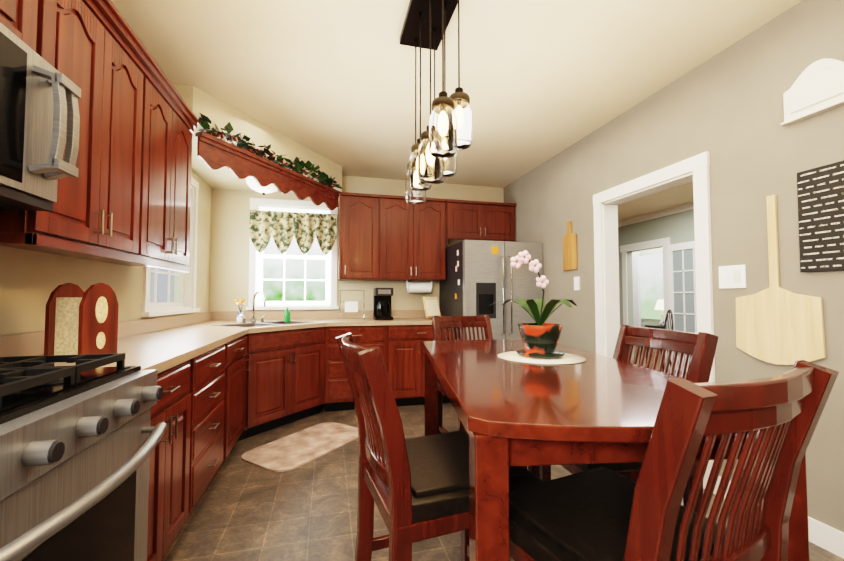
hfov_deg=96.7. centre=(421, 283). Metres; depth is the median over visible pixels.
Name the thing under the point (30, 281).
wall
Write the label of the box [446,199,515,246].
upper cabinet
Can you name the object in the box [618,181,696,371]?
doorway
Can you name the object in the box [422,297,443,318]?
cookbook stand
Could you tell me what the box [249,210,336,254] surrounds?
fabric valance
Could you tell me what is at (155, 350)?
countertop
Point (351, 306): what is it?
towel rack
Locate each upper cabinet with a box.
[0,0,51,61]
[0,0,155,259]
[94,76,195,267]
[338,192,445,280]
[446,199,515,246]
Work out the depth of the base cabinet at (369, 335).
3.82 m
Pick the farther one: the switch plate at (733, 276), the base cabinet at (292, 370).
the base cabinet at (292, 370)
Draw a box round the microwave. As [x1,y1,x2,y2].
[0,23,80,211]
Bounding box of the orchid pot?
[491,250,595,364]
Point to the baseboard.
(826, 537)
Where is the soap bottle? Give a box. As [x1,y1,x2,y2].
[284,304,289,321]
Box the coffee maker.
[373,288,392,319]
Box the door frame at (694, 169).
[593,151,716,493]
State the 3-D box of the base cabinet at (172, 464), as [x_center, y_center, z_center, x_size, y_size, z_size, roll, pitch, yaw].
[-1.340,0.781,1.448,0.610,0.875,0.618,1,-2,-14]
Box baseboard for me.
[716,476,843,558]
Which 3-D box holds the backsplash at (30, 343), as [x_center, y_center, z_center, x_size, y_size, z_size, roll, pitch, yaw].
[-1.935,0.296,2.594,0.020,0.100,3.092,1,-2,-14]
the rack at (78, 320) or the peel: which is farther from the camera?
the peel
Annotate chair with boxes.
[335,333,542,560]
[431,315,526,468]
[509,360,838,560]
[528,324,718,512]
[639,309,673,374]
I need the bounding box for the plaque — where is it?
[781,58,843,125]
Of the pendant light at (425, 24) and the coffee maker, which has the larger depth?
the coffee maker
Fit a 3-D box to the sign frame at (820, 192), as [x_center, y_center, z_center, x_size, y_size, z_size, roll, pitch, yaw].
[1.891,-0.307,1.708,0.023,0.490,0.280,1,-2,-14]
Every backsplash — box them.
[0,311,211,356]
[212,311,425,318]
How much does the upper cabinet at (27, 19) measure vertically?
0.431 m
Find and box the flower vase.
[235,299,245,322]
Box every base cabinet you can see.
[147,355,199,560]
[164,319,327,434]
[196,343,227,502]
[228,331,255,454]
[328,323,387,410]
[388,323,452,405]
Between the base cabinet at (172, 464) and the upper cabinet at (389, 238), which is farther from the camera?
the upper cabinet at (389, 238)
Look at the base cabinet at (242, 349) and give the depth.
2.89 m
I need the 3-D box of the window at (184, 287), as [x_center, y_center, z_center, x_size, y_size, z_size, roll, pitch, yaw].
[-2.128,-0.380,3.139,0.191,1.260,1.080,1,-2,-14]
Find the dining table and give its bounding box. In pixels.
[423,340,809,560]
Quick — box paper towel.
[406,280,431,292]
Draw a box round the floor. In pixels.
[161,348,843,560]
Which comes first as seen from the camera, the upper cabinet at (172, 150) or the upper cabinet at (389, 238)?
the upper cabinet at (172, 150)
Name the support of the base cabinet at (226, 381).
on the floor
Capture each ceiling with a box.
[111,0,802,187]
[172,83,341,193]
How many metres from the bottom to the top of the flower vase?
0.238 m
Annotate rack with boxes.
[44,283,118,355]
[339,290,364,319]
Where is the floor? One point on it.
(242, 510)
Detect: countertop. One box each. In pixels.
[24,327,327,370]
[328,319,431,322]
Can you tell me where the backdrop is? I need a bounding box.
[263,236,325,300]
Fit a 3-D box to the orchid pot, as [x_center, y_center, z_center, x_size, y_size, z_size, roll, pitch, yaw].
[0.507,0.088,1.589,0.404,0.448,0.453,1,-2,-14]
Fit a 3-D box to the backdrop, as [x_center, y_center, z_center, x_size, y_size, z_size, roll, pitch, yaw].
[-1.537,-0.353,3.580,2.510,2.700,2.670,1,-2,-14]
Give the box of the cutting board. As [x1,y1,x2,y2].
[563,221,577,270]
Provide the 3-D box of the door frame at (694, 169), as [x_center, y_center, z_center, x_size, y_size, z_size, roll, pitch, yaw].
[1.700,0.237,2.769,0.172,2.060,1.018,1,-2,-14]
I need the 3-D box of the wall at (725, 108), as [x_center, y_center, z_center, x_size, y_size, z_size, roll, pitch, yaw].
[1.909,-0.078,1.946,0.130,2.630,6.550,1,-2,-14]
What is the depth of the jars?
1.58 m
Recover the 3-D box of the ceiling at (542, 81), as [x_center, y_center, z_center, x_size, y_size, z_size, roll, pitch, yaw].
[0.157,-1.461,1.482,3.920,0.100,6.800,1,-2,-14]
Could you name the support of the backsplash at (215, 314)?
attached to the wall at (229, 252)
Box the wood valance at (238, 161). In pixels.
[195,112,341,210]
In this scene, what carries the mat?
on the floor
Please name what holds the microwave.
attached to the upper cabinet at (27, 19)
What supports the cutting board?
attached to the wall at (725, 108)
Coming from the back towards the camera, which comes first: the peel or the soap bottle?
the soap bottle
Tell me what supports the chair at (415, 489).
on the floor
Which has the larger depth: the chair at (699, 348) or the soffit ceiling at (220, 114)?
the soffit ceiling at (220, 114)
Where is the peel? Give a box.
[736,195,825,364]
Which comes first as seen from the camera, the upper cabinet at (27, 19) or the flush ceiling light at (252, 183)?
the upper cabinet at (27, 19)
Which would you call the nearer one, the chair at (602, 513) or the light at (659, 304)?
the chair at (602, 513)
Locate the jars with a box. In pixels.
[405,99,471,203]
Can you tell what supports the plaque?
attached to the wall at (725, 108)
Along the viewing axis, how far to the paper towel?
4.43 m
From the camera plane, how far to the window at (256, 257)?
4.35 m
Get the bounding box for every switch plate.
[574,277,579,289]
[719,265,746,287]
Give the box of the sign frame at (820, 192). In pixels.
[797,160,843,271]
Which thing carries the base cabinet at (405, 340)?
on the floor
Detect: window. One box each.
[141,177,199,316]
[246,198,338,309]
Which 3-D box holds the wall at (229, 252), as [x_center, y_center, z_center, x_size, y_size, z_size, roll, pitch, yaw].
[-0.637,0.020,4.606,3.820,2.630,0.150,1,-2,-14]
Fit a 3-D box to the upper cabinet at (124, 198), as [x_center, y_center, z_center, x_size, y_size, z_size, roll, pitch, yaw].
[-1.495,-0.629,1.539,0.342,0.960,0.768,1,-2,-14]
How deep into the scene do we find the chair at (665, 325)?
5.53 m
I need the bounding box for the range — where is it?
[0,353,166,560]
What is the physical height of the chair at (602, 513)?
1.045 m
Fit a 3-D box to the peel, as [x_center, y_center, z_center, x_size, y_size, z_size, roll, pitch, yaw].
[1.831,-0.023,1.950,0.014,0.880,0.390,1,-2,-14]
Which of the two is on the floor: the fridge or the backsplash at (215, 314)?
the fridge
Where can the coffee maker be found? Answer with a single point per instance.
(381, 303)
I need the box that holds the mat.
[242,422,357,471]
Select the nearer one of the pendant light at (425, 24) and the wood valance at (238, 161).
the pendant light at (425, 24)
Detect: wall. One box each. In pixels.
[0,170,210,335]
[209,175,503,310]
[504,0,843,531]
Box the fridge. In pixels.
[439,240,542,339]
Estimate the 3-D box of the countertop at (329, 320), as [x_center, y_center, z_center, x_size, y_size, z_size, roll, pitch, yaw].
[-0.383,0.426,4.247,1.366,0.040,0.629,1,-2,-14]
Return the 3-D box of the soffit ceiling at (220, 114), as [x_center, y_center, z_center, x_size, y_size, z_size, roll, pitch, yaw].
[-1.441,-1.206,3.496,1.400,0.259,1.700,1,-2,-14]
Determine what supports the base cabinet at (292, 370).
on the floor
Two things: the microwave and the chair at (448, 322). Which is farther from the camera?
the chair at (448, 322)
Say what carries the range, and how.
on the floor
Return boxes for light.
[246,176,277,194]
[400,0,469,169]
[645,299,664,358]
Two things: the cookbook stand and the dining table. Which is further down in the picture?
the dining table
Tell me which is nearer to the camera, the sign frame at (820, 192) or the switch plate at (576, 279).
the sign frame at (820, 192)

